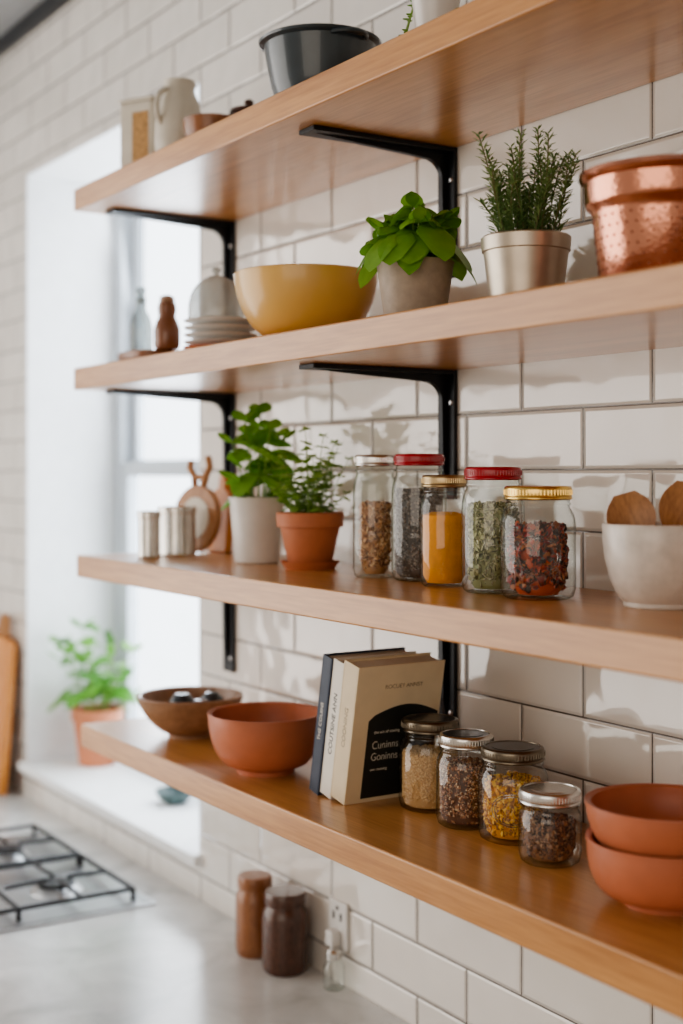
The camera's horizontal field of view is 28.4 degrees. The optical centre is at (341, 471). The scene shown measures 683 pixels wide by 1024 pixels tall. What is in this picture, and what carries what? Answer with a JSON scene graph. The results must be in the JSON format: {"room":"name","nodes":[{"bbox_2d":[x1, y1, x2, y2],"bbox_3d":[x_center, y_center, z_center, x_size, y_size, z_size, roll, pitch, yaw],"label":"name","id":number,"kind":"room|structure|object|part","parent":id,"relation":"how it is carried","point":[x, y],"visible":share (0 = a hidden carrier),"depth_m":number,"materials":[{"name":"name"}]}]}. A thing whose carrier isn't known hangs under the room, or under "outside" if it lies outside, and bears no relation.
{"room":"kitchen","nodes":[
{"label":"kitchen","id":0,"kind":"room"},
{"bbox_2d":[0,0,42,35],"bbox_3d":[-0.712,-1.145,0.554,3.500,0.050,6.500,0,0,-33],"label":"ceiling","id":1,"kind":"structure","parent":0,"point":[11,11],"depth_m":3.28,"materials":[{"name":"paint"}]},
{"bbox_2d":[0,0,682,1023],"bbox_3d":[0.637,0.295,1.415,0.300,2.830,6.500,0,0,-33],"label":"wall","id":2,"kind":"structure","parent":0,"point":[606,426],"depth_m":2.05,"materials":[{"name":"tile"}]},
{"bbox_2d":[0,0,71,56],"bbox_3d":[0.502,-1.103,1.329,0.020,0.035,6.500,0,0,-33],"label":"trim","id":3,"kind":"structure","parent":2,"relation":"attached to","point":[42,12],"depth_m":3.30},
{"bbox_2d":[18,756,201,865],"bbox_3d":[-0.408,0.732,3.035,0.318,0.020,0.983,0,0,-33],"label":"window sill","id":4,"kind":"structure","parent":2,"relation":"attached to","point":[125,796],"depth_m":2.97,"materials":[{"name":"white paint"}]},
{"bbox_2d":[46,618,142,767],"bbox_3d":[-0.599,0.541,3.283,0.233,0.362,0.262,0,0,-33],"label":"plant","id":5,"kind":"object","parent":4,"relation":"on","point":[97,684],"visible":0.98,"depth_m":3.29,"materials":[{"name":"green plant"}]},
{"bbox_3d":[-0.605,0.652,3.338,0.128,0.140,0.128,0,0,-33],"label":"pot","id":6,"kind":"part","parent":5,"relation":"part of","materials":[{"name":"ceramic"}]},
{"bbox_2d":[155,786,191,804],"bbox_3d":[-0.363,0.707,2.945,0.086,0.030,0.086,0,0,-33],"label":"dish","id":7,"kind":"object","parent":4,"relation":"on","point":[170,795],"visible":0.8,"depth_m":2.92,"materials":[{"name":"teal ceramic"}]},
{"bbox_2d":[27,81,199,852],"bbox_3d":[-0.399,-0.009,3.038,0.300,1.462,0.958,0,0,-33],"label":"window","id":8,"kind":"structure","parent":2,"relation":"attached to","point":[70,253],"depth_m":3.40,"materials":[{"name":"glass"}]},
{"bbox_2d":[114,216,198,719],"bbox_3d":[-0.310,-0.007,3.094,0.050,1.458,0.950,0,0,-33],"label":"window","id":9,"kind":"structure","parent":2,"relation":"in","point":[129,462],"depth_m":3.44,"materials":[{"name":"glass"}]},
{"bbox_3d":[-0.310,-0.007,3.094,0.050,1.458,0.950,0,0,-33],"label":"frame","id":10,"kind":"part","parent":9,"relation":"part of","materials":[{"name":"paint"}]},
{"bbox_3d":[-0.319,0.326,3.089,0.026,0.702,0.860,0,0,-33],"label":"sash","id":11,"kind":"part","parent":9,"relation":"part of","materials":[{"name":"paint"}]},
{"bbox_3d":[-0.298,-0.343,3.103,0.020,0.696,0.860,0,0,-33],"label":"sash","id":12,"kind":"part","parent":9,"relation":"part of","materials":[{"name":"paint"}]},
{"bbox_2d":[106,208,235,316],"bbox_3d":[-0.300,-0.362,2.385,0.235,0.180,0.038,0,0,-33],"label":"shelf bracket","id":13,"kind":"object","parent":2,"relation":"attached to","point":[225,229],"visible":0.84,"depth_m":2.43,"materials":[{"name":"black metal"}]},
{"bbox_3d":[-0.302,-0.449,2.383,0.228,0.006,0.038,0,0,-33],"label":"arm","id":14,"kind":"part","parent":13,"relation":"part of","materials":[{"name":"black metal"}]},
{"bbox_3d":[-0.203,-0.362,2.446,0.006,0.180,0.038,0,0,-33],"label":"wall plate","id":15,"kind":"part","parent":13,"relation":"part of","materials":[{"name":"black metal"}]},
{"bbox_2d":[106,389,235,474],"bbox_3d":[-0.300,-0.052,2.385,0.235,0.180,0.038,0,0,-33],"label":"shelf bracket","id":16,"kind":"object","parent":2,"relation":"attached to","point":[226,402],"visible":0.78,"depth_m":2.43,"materials":[{"name":"black metal"}]},
{"bbox_3d":[-0.302,-0.139,2.383,0.228,0.006,0.038,0,0,-33],"label":"arm","id":17,"kind":"part","parent":16,"relation":"part of","materials":[{"name":"black metal"}]},
{"bbox_3d":[-0.203,-0.052,2.446,0.006,0.180,0.038,0,0,-33],"label":"wall plate","id":18,"kind":"part","parent":16,"relation":"part of","materials":[{"name":"black metal"}]},
{"bbox_2d":[222,602,235,672],"bbox_3d":[-0.300,0.271,2.385,0.235,0.180,0.038,0,0,-33],"label":"shelf bracket","id":19,"kind":"object","parent":2,"relation":"attached to","point":[228,610],"visible":0.3,"depth_m":2.44,"materials":[{"name":"black metal"}]},
{"bbox_2d":[325,896,348,952],"bbox_3d":[-0.011,0.715,2.129,0.024,0.076,0.052,0,0,-33],"label":"wall socket","id":20,"kind":"object","parent":2,"relation":"attached to","point":[337,935],"visible":1,"depth_m":2.12,"materials":[{"name":"white plastic"}]},
{"bbox_2d":[299,363,456,498],"bbox_3d":[0.052,-0.052,1.833,0.235,0.180,0.038,0,0,-33],"label":"shelf bracket","id":21,"kind":"object","parent":2,"relation":"attached to","point":[444,382],"visible":0.82,"depth_m":1.88,"materials":[{"name":"black metal"}]},
{"bbox_3d":[0.050,-0.139,1.831,0.228,0.006,0.038,0,0,-33],"label":"arm","id":22,"kind":"part","parent":21,"relation":"part of","materials":[{"name":"black metal"}]},
{"bbox_3d":[0.149,-0.052,1.895,0.006,0.180,0.038,0,0,-33],"label":"wall plate","id":23,"kind":"part","parent":21,"relation":"part of","materials":[{"name":"black metal"}]},
{"bbox_2d":[299,125,456,277],"bbox_3d":[0.052,-0.362,1.833,0.235,0.180,0.038,0,0,-33],"label":"shelf bracket","id":24,"kind":"object","parent":2,"relation":"attached to","point":[443,158],"visible":0.68,"depth_m":1.86,"materials":[{"name":"black metal"}]},
{"bbox_3d":[0.050,-0.449,1.831,0.228,0.006,0.038,0,0,-33],"label":"arm","id":25,"kind":"part","parent":24,"relation":"part of","materials":[{"name":"black metal"}]},
{"bbox_3d":[0.149,-0.362,1.895,0.006,0.180,0.038,0,0,-33],"label":"wall plate","id":26,"kind":"part","parent":24,"relation":"part of","materials":[{"name":"black metal"}]},
{"bbox_2d":[74,0,682,220],"bbox_3d":[0.184,-0.471,1.585,0.280,0.038,1.974,0,0,-33],"label":"wall shelf","id":27,"kind":"object","parent":2,"relation":"attached to","point":[492,67],"visible":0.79,"depth_m":1.64,"materials":[{"name":"brown wood"}]},
{"bbox_2d":[118,95,154,167],"bbox_3d":[-0.338,-0.562,2.311,0.072,0.145,0.052,0,0,29],"label":"canister","id":28,"kind":"object","parent":27,"relation":"on","point":[137,116],"visible":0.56,"depth_m":2.29,"materials":[{"name":"beige ceramic"}]},
{"bbox_3d":[-0.338,-0.631,2.311,0.072,0.007,0.052,0,0,29],"label":"lid","id":29,"kind":"part","parent":28,"relation":"part of","materials":[{"name":"beige ceramic"}]},
{"bbox_2d":[154,77,200,150],"bbox_3d":[-0.268,-0.567,2.229,0.082,0.154,0.082,0,0,-5],"label":"ceramic jug","id":30,"kind":"object","parent":27,"relation":"on","point":[176,100],"visible":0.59,"depth_m":2.20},
{"bbox_3d":[-0.294,-0.594,2.201,0.009,0.075,0.030,0,0,42],"label":"handle","id":31,"kind":"part","parent":30,"relation":"part of","materials":[{"name":"beige ceramic"}]},
{"bbox_2d":[183,113,229,136],"bbox_3d":[-0.205,-0.524,2.140,0.092,0.068,0.092,0,0,-33],"label":"wooden dish","id":32,"kind":"object","parent":27,"relation":"on","point":[193,123],"visible":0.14,"depth_m":2.10,"materials":[{"name":"brown wood"}]},
{"bbox_2d":[229,99,253,115],"bbox_3d":[-0.145,-0.537,2.120,0.062,0.095,0.062,0,0,-33],"label":"wooden pot","id":33,"kind":"object","parent":27,"relation":"on","point":[248,102],"visible":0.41,"depth_m":2.10,"materials":[{"name":"brown wood"}]},
{"bbox_2d":[258,23,381,94],"bbox_3d":[-0.029,-0.535,1.826,0.167,0.090,0.167,0,0,9],"label":"bowl","id":34,"kind":"object","parent":27,"relation":"on","point":[294,54],"visible":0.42,"depth_m":1.76,"materials":[{"name":"metal"}]},
{"bbox_3d":[0.016,-0.572,1.755,0.059,0.006,0.025,0,0,-33],"label":"handle","id":35,"kind":"part","parent":34,"relation":"part of","materials":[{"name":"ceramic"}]},
{"bbox_2d":[398,0,459,35],"bbox_3d":[0.107,-0.533,1.606,0.082,0.086,0.062,0,0,7],"label":"trailing plant","id":36,"kind":"object","parent":27,"relation":"on","point":[424,11],"visible":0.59,"depth_m":1.58,"materials":[{"name":"green plant"}]},
{"bbox_3d":[0.112,-0.527,1.605,0.060,0.075,0.060,0,0,-33],"label":"pot","id":37,"kind":"part","parent":36,"relation":"part of","materials":[{"name":"white ceramic"}]},
{"bbox_2d":[74,262,682,392],"bbox_3d":[0.184,-0.161,1.585,0.280,0.038,1.974,0,0,-33],"label":"wall shelf","id":38,"kind":"object","parent":2,"relation":"attached to","point":[638,310],"visible":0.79,"depth_m":1.53,"materials":[{"name":"brown wood"}]},
{"bbox_2d":[118,349,174,360],"bbox_3d":[-0.327,-0.193,2.331,0.100,0.026,0.124,0,0,-33],"label":"wooden tray","id":39,"kind":"object","parent":38,"relation":"on","point":[143,352],"visible":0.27,"depth_m":2.27,"materials":[{"name":"brown wood"}]},
{"bbox_2d":[129,286,152,350],"bbox_3d":[-0.352,-0.266,2.369,0.040,0.120,0.040,0,0,-33],"label":"glass carafe","id":40,"kind":"object","parent":39,"relation":"on","point":[140,286],"visible":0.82,"depth_m":2.37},
{"bbox_2d":[154,295,179,349],"bbox_3d":[-0.293,-0.252,2.268,0.044,0.091,0.044,0,0,-33],"label":"bottle","id":41,"kind":"object","parent":39,"relation":"on","point":[166,329],"visible":1,"depth_m":2.25,"materials":[{"name":"brown wood"}]},
{"bbox_2d":[183,344,210,348],"bbox_3d":[-0.190,-0.188,2.124,0.119,0.016,0.119,0,0,-33],"label":"plate","id":42,"kind":"object","parent":38,"relation":"on","point":[196,345],"visible":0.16,"depth_m":2.08,"materials":[{"name":"ceramic"}]},
{"bbox_2d":[184,338,239,344],"bbox_3d":[-0.190,-0.199,2.124,0.117,0.011,0.117,0,0,-33],"label":"plate","id":43,"kind":"object","parent":42,"relation":"on","point":[205,340],"visible":0.21,"depth_m":2.08,"materials":[{"name":"white ceramic"}]},
{"bbox_2d":[184,331,257,338],"bbox_3d":[-0.190,-0.211,2.124,0.117,0.011,0.117,0,0,-33],"label":"plate","id":44,"kind":"object","parent":43,"relation":"on","point":[201,334],"visible":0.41,"depth_m":2.08,"materials":[{"name":"white ceramic"}]},
{"bbox_2d":[184,324,255,332],"bbox_3d":[-0.190,-0.222,2.124,0.117,0.011,0.117,0,0,-33],"label":"plate","id":45,"kind":"object","parent":44,"relation":"on","point":[197,327],"visible":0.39,"depth_m":2.08,"materials":[{"name":"white ceramic"}]},
{"bbox_2d":[184,316,250,324],"bbox_3d":[-0.190,-0.233,2.124,0.117,0.011,0.117,0,0,-33],"label":"plate","id":46,"kind":"object","parent":45,"relation":"on","point":[209,319],"visible":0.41,"depth_m":2.08,"materials":[{"name":"white ceramic"}]},
{"bbox_2d":[234,263,377,335],"bbox_3d":[-0.050,-0.229,1.896,0.203,0.098,0.203,0,0,-33],"label":"mixing bowl","id":47,"kind":"object","parent":38,"relation":"on","point":[276,298],"visible":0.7,"depth_m":1.82,"materials":[{"name":"ceramic"}]},
{"bbox_2d":[377,256,454,313],"bbox_3d":[0.091,-0.220,1.675,0.098,0.080,0.098,0,0,-33],"label":"pot","id":48,"kind":"object","parent":38,"relation":"on","point":[408,282],"depth_m":1.64,"materials":[{"name":"beige ceramic"}]},
{"bbox_2d":[356,191,476,313],"bbox_3d":[0.093,-0.259,1.673,0.153,0.159,0.148,0,0,-33],"label":"basil","id":49,"kind":"object","parent":38,"relation":"on","point":[415,255],"visible":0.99,"depth_m":1.64,"materials":[{"name":"green plant"}]},
{"bbox_2d":[481,229,571,295],"bbox_3d":[0.209,-0.223,1.528,0.102,0.086,0.102,0,0,-33],"label":"pot","id":50,"kind":"object","parent":38,"relation":"on","point":[515,260],"depth_m":1.49,"materials":[{"name":"silver metal"}]},
{"bbox_2d":[473,124,581,295],"bbox_3d":[0.205,-0.290,1.524,0.138,0.220,0.135,0,0,-33],"label":"rosemary","id":51,"kind":"object","parent":38,"relation":"on","point":[529,255],"visible":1,"depth_m":1.50,"materials":[{"name":"green plant"}]},
{"bbox_2d":[578,154,682,276],"bbox_3d":[0.323,-0.239,1.350,0.169,0.119,0.169,0,0,-33],"label":"pot","id":52,"kind":"object","parent":38,"relation":"on","point":[634,205],"visible":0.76,"depth_m":1.29,"materials":[{"name":"brown"}]},
{"bbox_2d":[77,550,682,682],"bbox_3d":[0.188,0.162,1.579,0.280,0.038,1.960,0,0,-33],"label":"wall shelf","id":53,"kind":"object","parent":2,"relation":"attached to","point":[593,627],"visible":0.78,"depth_m":1.53,"materials":[{"name":"brown wood"}]},
{"bbox_2d":[137,511,160,557],"bbox_3d":[-0.322,0.104,2.257,0.040,0.078,0.040,0,0,-33],"label":"metal tin","id":54,"kind":"object","parent":53,"relation":"on","point":[148,521],"visible":1,"depth_m":2.24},
{"bbox_3d":[-0.322,0.071,2.257,0.040,0.012,0.040,0,0,-33],"label":"lid","id":55,"kind":"part","parent":54,"relation":"part of","materials":[{"name":"metal"}]},
{"bbox_2d":[157,506,196,555],"bbox_3d":[-0.284,0.101,2.328,0.068,0.084,0.068,0,0,-33],"label":"metal tin","id":56,"kind":"object","parent":53,"relation":"on","point":[177,523],"visible":0.94,"depth_m":2.30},
{"bbox_3d":[-0.284,0.065,2.328,0.068,0.012,0.068,0,0,-33],"label":"lid","id":57,"kind":"part","parent":56,"relation":"part of","materials":[{"name":"metal"}]},
{"bbox_2d":[176,456,220,551],"bbox_3d":[-0.253,0.056,2.383,0.108,0.170,0.029,0,0,37],"label":"round board","id":58,"kind":"object","parent":53,"relation":"on","point":[208,515],"visible":0.7,"depth_m":2.37,"materials":[{"name":"brown wood"}]},
{"bbox_3d":[-0.251,-0.001,2.389,0.060,0.057,0.012,0,-6,37],"label":"handle","id":59,"kind":"part","parent":58,"relation":"part of","materials":[{"name":"brown wood"}]},
{"bbox_2d":[208,474,232,552],"bbox_3d":[-0.212,0.072,2.411,0.026,0.141,0.068,0,0,-33],"label":"chopping board","id":60,"kind":"object","parent":53,"relation":"on","point":[223,541],"visible":0.64,"depth_m":2.39,"materials":[{"name":"orange wood"}]},
{"bbox_2d":[218,402,302,563],"bbox_3d":[-0.127,0.017,2.116,0.134,0.251,0.123,0,0,-4],"label":"potted herb","id":61,"kind":"object","parent":53,"relation":"on","point":[256,535],"visible":0.93,"depth_m":2.09,"materials":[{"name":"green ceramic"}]},
{"bbox_2d":[228,496,284,563],"bbox_3d":[-0.133,0.091,2.121,0.090,0.104,0.090,0,0,-33],"label":"pot","id":62,"kind":"object","parent":61,"relation":"attached to","point":[256,535],"depth_m":2.09,"materials":[{"name":"white ceramic"}]},
{"bbox_2d":[265,427,352,570],"bbox_3d":[-0.045,0.039,1.990,0.140,0.209,0.131,0,0,-33],"label":"potted oregano","id":63,"kind":"object","parent":53,"relation":"on","point":[309,531],"visible":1,"depth_m":1.96,"materials":[{"name":"ceramic"}]},
{"bbox_2d":[276,511,343,562],"bbox_3d":[-0.046,0.099,1.990,0.100,0.080,0.100,0,0,-33],"label":"pot","id":64,"kind":"object","parent":63,"relation":"attached to","point":[308,536],"depth_m":1.96,"materials":[{"name":"ceramic"}]},
{"bbox_2d":[353,455,396,576],"bbox_3d":[0.046,0.060,1.839,0.060,0.166,0.060,0,0,-33],"label":"glass jar","id":65,"kind":"object","parent":53,"relation":"on","point":[360,460],"visible":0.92,"depth_m":1.81,"materials":[{"name":"clear glass"}]},
{"bbox_3d":[0.046,-0.015,1.839,0.056,0.016,0.056,0,0,-33],"label":"lid","id":66,"kind":"part","parent":65,"relation":"part of","materials":[{"name":"silver metal"}]},
{"bbox_2d":[358,500,391,573],"bbox_3d":[0.045,0.088,1.839,0.047,0.100,0.047,0,0,40],"label":"nut pieces","id":67,"kind":"object","parent":65,"relation":"in","point":[375,529],"visible":1,"depth_m":1.82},
{"bbox_2d":[392,454,446,581],"bbox_3d":[0.103,0.060,1.788,0.073,0.167,0.073,0,0,-33],"label":"glass jar","id":68,"kind":"object","parent":53,"relation":"on","point":[398,459],"visible":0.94,"depth_m":1.76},
{"bbox_2d":[395,487,442,577],"bbox_3d":[0.103,0.079,1.788,0.064,0.118,0.065,0,0,-33],"label":"seeds","id":69,"kind":"object","parent":68,"relation":"in","point":[409,514],"visible":0.75,"depth_m":1.76,"materials":[{"name":"food"}]},
{"bbox_3d":[0.103,-0.016,1.788,0.067,0.016,0.067,0,0,-33],"label":"lid","id":70,"kind":"part","parent":68,"relation":"part of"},
{"bbox_2d":[420,475,467,585],"bbox_3d":[0.129,0.073,1.693,0.060,0.139,0.060,0,0,-33],"label":"glass jar","id":71,"kind":"object","parent":53,"relation":"on","point":[430,481],"visible":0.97,"depth_m":1.67,"materials":[{"name":"clear glass"}]},
{"bbox_2d":[423,512,464,583],"bbox_3d":[0.129,0.094,1.693,0.053,0.088,0.053,0,0,-33],"label":"powder","id":72,"kind":"object","parent":71,"relation":"in","point":[441,530],"visible":0.99,"depth_m":1.67,"materials":[{"name":"food"}]},
{"bbox_3d":[0.129,0.011,1.693,0.057,0.016,0.057,0,0,-33],"label":"lid","id":73,"kind":"part","parent":71,"relation":"part of","materials":[{"name":"gold metal"}]},
{"bbox_2d":[461,467,524,593],"bbox_3d":[0.180,0.069,1.609,0.075,0.149,0.075,0,0,-33],"label":"glass jar","id":74,"kind":"object","parent":53,"relation":"on","point":[470,473],"visible":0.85,"depth_m":1.58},
{"bbox_2d":[466,500,519,589],"bbox_3d":[0.180,0.086,1.609,0.063,0.104,0.063,0,0,-17],"label":"dried herbs","id":75,"kind":"object","parent":74,"relation":"in","point":[488,558],"visible":0.87,"depth_m":1.58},
{"bbox_3d":[0.180,0.002,1.609,0.069,0.016,0.069,0,0,-33],"label":"lid","id":76,"kind":"part","parent":74,"relation":"part of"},
{"bbox_2d":[500,486,575,600],"bbox_3d":[0.223,0.079,1.532,0.085,0.127,0.086,0,0,-33],"label":"glass jar","id":77,"kind":"object","parent":53,"relation":"on","point":[509,492],"visible":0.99,"depth_m":1.50,"materials":[{"name":"clear glass"}]},
{"bbox_2d":[506,520,569,595],"bbox_3d":[0.223,0.096,1.532,0.072,0.084,0.071,0,0,-33],"label":"dried chillies","id":78,"kind":"object","parent":77,"relation":"in","point":[537,556],"visible":1,"depth_m":1.51,"materials":[{"name":"food"}]},
{"bbox_3d":[0.223,0.024,1.532,0.078,0.016,0.078,0,0,-33],"label":"lid","id":79,"kind":"part","parent":77,"relation":"part of","materials":[{"name":"gold metal"}]},
{"bbox_2d":[602,521,682,610],"bbox_3d":[0.337,0.099,1.430,0.121,0.088,0.121,0,0,-33],"label":"bowl","id":80,"kind":"object","parent":53,"relation":"on","point":[644,563],"visible":0.91,"depth_m":1.39,"materials":[{"name":"white ceramic"}]},
{"bbox_2d":[606,490,655,525],"bbox_3d":[0.311,0.075,1.441,0.055,0.112,0.017,0,0,22],"label":"wooden spoon","id":81,"kind":"object","parent":80,"relation":"in","point":[629,508],"visible":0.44,"depth_m":1.44,"materials":[{"name":"brown wood"}]},
{"bbox_2d":[659,480,682,525],"bbox_3d":[0.364,0.070,1.438,0.050,0.122,0.023,0,0,-14],"label":"wooden spoon","id":82,"kind":"object","parent":80,"relation":"in","point":[671,500],"visible":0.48,"depth_m":1.44,"materials":[{"name":"brown wood"}]},
{"bbox_2d":[81,717,682,1019],"bbox_3d":[0.193,0.451,1.572,0.280,0.038,1.942,0,0,-33],"label":"wall shelf","id":83,"kind":"object","parent":2,"relation":"attached to","point":[557,913],"visible":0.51,"depth_m":1.51,"materials":[{"name":"brown wood"}]},
{"bbox_2d":[136,686,243,738],"bbox_3d":[-0.249,0.398,2.217,0.176,0.068,0.176,0,0,-33],"label":"wooden bowl","id":84,"kind":"object","parent":83,"relation":"on","point":[178,720],"visible":0.82,"depth_m":2.16,"materials":[{"name":"brown wood"}]},
{"bbox_2d":[169,693,194,702],"bbox_3d":[-0.264,0.389,2.234,0.048,0.047,0.048,0,0,-33],"label":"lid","id":85,"kind":"object","parent":84,"relation":"in","point":[177,697],"visible":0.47,"depth_m":2.22,"materials":[{"name":"metal"}]},
{"bbox_2d":[192,699,209,702],"bbox_3d":[-0.229,0.391,2.197,0.044,0.043,0.044,0,0,-33],"label":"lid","id":86,"kind":"object","parent":84,"relation":"in","point":[195,700],"visible":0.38,"depth_m":2.19,"materials":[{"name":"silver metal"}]},
{"bbox_2d":[200,691,222,700],"bbox_3d":[-0.215,0.384,2.235,0.042,0.041,0.042,0,0,-33],"label":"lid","id":87,"kind":"object","parent":84,"relation":"in","point":[211,695],"visible":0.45,"depth_m":2.22,"materials":[{"name":"metal"}]},
{"bbox_2d":[207,702,317,777],"bbox_3d":[-0.109,0.389,1.950,0.170,0.086,0.170,0,0,-33],"label":"terracotta bowl","id":88,"kind":"object","parent":83,"relation":"on","point":[255,739],"visible":0.93,"depth_m":1.89,"materials":[{"name":"ceramic"}]},
{"bbox_2d":[309,647,405,794],"bbox_3d":[0.027,0.337,1.832,0.132,0.191,0.059,0,0,-33],"label":"book","id":89,"kind":"object","parent":83,"relation":"on","point":[328,659],"visible":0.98,"depth_m":1.80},
{"bbox_2d":[320,651,415,799],"bbox_3d":[0.043,0.338,1.811,0.132,0.188,0.063,0,0,-33],"label":"book","id":90,"kind":"object","parent":83,"relation":"on","point":[338,664],"visible":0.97,"depth_m":1.78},
{"bbox_2d":[330,652,444,805],"bbox_3d":[0.061,0.337,1.784,0.137,0.189,0.070,0,0,-33],"label":"book","id":91,"kind":"object","parent":83,"relation":"on","point":[377,693],"visible":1,"depth_m":1.76,"materials":[{"name":"paper"}]},
{"bbox_3d":[0.077,0.365,1.779,0.110,0.124,0.001,0,11,-33],"label":"title panel","id":92,"kind":"part","parent":91,"relation":"part of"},
{"bbox_2d":[399,713,461,812],"bbox_3d":[0.114,0.375,1.741,0.081,0.115,0.081,0,0,-33],"label":"glass jar","id":93,"kind":"object","parent":83,"relation":"on","point":[421,723],"visible":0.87,"depth_m":1.72,"materials":[{"name":"clear glass"}]},
{"bbox_2d":[402,744,457,808],"bbox_3d":[0.114,0.392,1.741,0.073,0.070,0.073,0,0,-33],"label":"grain","id":94,"kind":"object","parent":93,"relation":"in","point":[420,767],"visible":0.77,"depth_m":1.71,"materials":[{"name":"food"}]},
{"bbox_3d":[0.114,0.325,1.741,0.074,0.016,0.074,0,0,-33],"label":"lid","id":95,"kind":"part","parent":93,"relation":"part of","materials":[{"name":"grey metal"}]},
{"bbox_2d":[436,728,493,829],"bbox_3d":[0.153,0.376,1.657,0.074,0.112,0.074,0,0,-33],"label":"glass jar","id":96,"kind":"object","parent":83,"relation":"on","point":[459,739],"visible":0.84,"depth_m":1.64,"materials":[{"name":"glass"}]},
{"bbox_3d":[0.153,0.328,1.657,0.068,0.016,0.068,0,0,-33],"label":"lid","id":97,"kind":"part","parent":96,"relation":"part of","materials":[{"name":"metal"}]},
{"bbox_2d":[439,756,492,825],"bbox_3d":[0.153,0.390,1.657,0.065,0.074,0.066,0,0,-33],"label":"seeds","id":98,"kind":"object","parent":96,"relation":"in","point":[462,790],"visible":0.84,"depth_m":1.63,"materials":[{"name":"food"}]},
{"bbox_2d":[478,740,544,845],"bbox_3d":[0.203,0.378,1.593,0.083,0.109,0.083,0,0,-33],"label":"glass jar","id":99,"kind":"object","parent":83,"relation":"on","point":[501,752],"visible":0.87,"depth_m":1.57,"materials":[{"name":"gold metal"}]},
{"bbox_2d":[482,770,542,839],"bbox_3d":[0.202,0.393,1.593,0.073,0.069,0.072,0,0,-33],"label":"yellow pulses","id":100,"kind":"object","parent":99,"relation":"in","point":[502,805],"visible":0.76,"depth_m":1.57,"materials":[{"name":"food"}]},
{"bbox_3d":[0.202,0.331,1.593,0.076,0.016,0.076,0,0,-33],"label":"lid","id":101,"kind":"part","parent":99,"relation":"part of","materials":[{"name":"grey metal"}]},
{"bbox_2d":[518,781,581,867],"bbox_3d":[0.232,0.392,1.499,0.070,0.081,0.070,0,0,-33],"label":"glass jar","id":102,"kind":"object","parent":83,"relation":"on","point":[543,794],"visible":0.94,"depth_m":1.48,"materials":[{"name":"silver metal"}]},
{"bbox_2d":[523,811,576,861],"bbox_3d":[0.232,0.404,1.499,0.059,0.047,0.060,0,0,-33],"label":"spice","id":103,"kind":"object","parent":102,"relation":"in","point":[549,837],"visible":1,"depth_m":1.48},
{"bbox_3d":[0.232,0.359,1.499,0.069,0.016,0.069,0,0,-33],"label":"lid","id":104,"kind":"part","parent":102,"relation":"part of","materials":[{"name":"silver metal"}]},
{"bbox_2d":[585,826,682,915],"bbox_3d":[0.323,0.399,1.353,0.155,0.066,0.155,0,0,-33],"label":"terracotta bowl","id":105,"kind":"object","parent":83,"relation":"on","point":[650,885],"visible":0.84,"depth_m":1.29,"materials":[{"name":"ceramic"}]},
{"bbox_2d":[584,783,682,858],"bbox_3d":[0.323,0.363,1.353,0.157,0.066,0.157,0,0,-33],"label":"terracotta bowl","id":106,"kind":"object","parent":105,"relation":"in","point":[641,819],"visible":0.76,"depth_m":1.33,"materials":[{"name":"ceramic"}]},
{"bbox_2d":[438,640,456,717],"bbox_3d":[0.052,0.271,1.833,0.235,0.180,0.038,0,0,-33],"label":"shelf bracket","id":107,"kind":"object","parent":2,"relation":"attached to","point":[447,651],"visible":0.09,"depth_m":1.89,"materials":[{"name":"black metal"}]},
{"bbox_3d":[-1.251,1.279,3.502,0.633,0.862,0.948,0,0,-33],"label":"base cabinet","id":108,"kind":"object","parent":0,"visible":0},
{"bbox_2d":[0,786,407,1023],"bbox_3d":[0.026,0.828,1.499,0.640,0.040,5.700,0,0,-33],"label":"countertop","id":109,"kind":"structure","parent":108,"relation":"on","point":[174,960],"depth_m":2.18,"materials":[{"name":"stone"}]},
{"bbox_2d":[0,613,16,795],"bbox_3d":[-0.901,0.585,3.481,0.053,0.448,0.260,0,0,-33],"label":"paddle board","id":110,"kind":"object","parent":109,"relation":"on","point":[8,646],"visible":1,"depth_m":3.37,"materials":[{"name":"orange wood"}]},
{"bbox_3d":[-0.861,0.390,3.444,0.022,0.059,0.066,5,-3,-32],"label":"handle","id":111,"kind":"part","parent":110,"relation":"part of","materials":[{"name":"brown wood"}]},
{"bbox_2d":[0,823,156,933],"bbox_3d":[-0.721,0.790,2.635,0.510,0.035,0.600,0,0,-33],"label":"gas hob","id":112,"kind":"object","parent":109,"relation":"in","point":[44,880],"visible":1,"depth_m":2.58,"materials":[{"name":"metal"}]},
{"bbox_3d":[-0.694,0.795,2.816,0.085,0.012,0.085,0,0,-33],"label":"burner","id":113,"kind":"part","parent":112,"relation":"part of","materials":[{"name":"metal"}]},
{"bbox_3d":[-0.545,0.795,2.583,0.100,0.012,0.100,0,0,-33],"label":"burner","id":114,"kind":"part","parent":112,"relation":"part of","materials":[{"name":"metal"}]},
{"bbox_2d":[235,870,272,958],"bbox_3d":[-0.145,0.742,2.268,0.066,0.133,0.066,0,0,-33],"label":"crock","id":115,"kind":"object","parent":109,"relation":"on","point":[252,885],"visible":0.81,"depth_m":2.24,"materials":[{"name":"brown wood"}]},
{"bbox_3d":[-0.145,0.687,2.268,0.059,0.023,0.059,0,0,-33],"label":"lid","id":116,"kind":"part","parent":115,"relation":"part of","materials":[{"name":"brown wood"}]},
{"bbox_2d":[262,885,307,976],"bbox_3d":[-0.092,0.743,2.190,0.075,0.130,0.075,0,0,-33],"label":"crock","id":117,"kind":"object","parent":109,"relation":"on","point":[284,914],"visible":1,"depth_m":2.16,"materials":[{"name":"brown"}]},
{"bbox_3d":[-0.092,0.689,2.190,0.067,0.022,0.067,0,0,-33],"label":"lid","id":118,"kind":"part","parent":117,"relation":"part of","materials":[{"name":"brown wood"}]},
{"bbox_2d":[324,947,344,991],"bbox_3d":[-0.011,0.776,2.111,0.033,0.063,0.033,0,0,-33],"label":"glass shaker","id":119,"kind":"object","parent":109,"relation":"on","point":[332,954],"visible":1,"depth_m":2.10,"materials":[{"name":"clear glass"}]}
]}

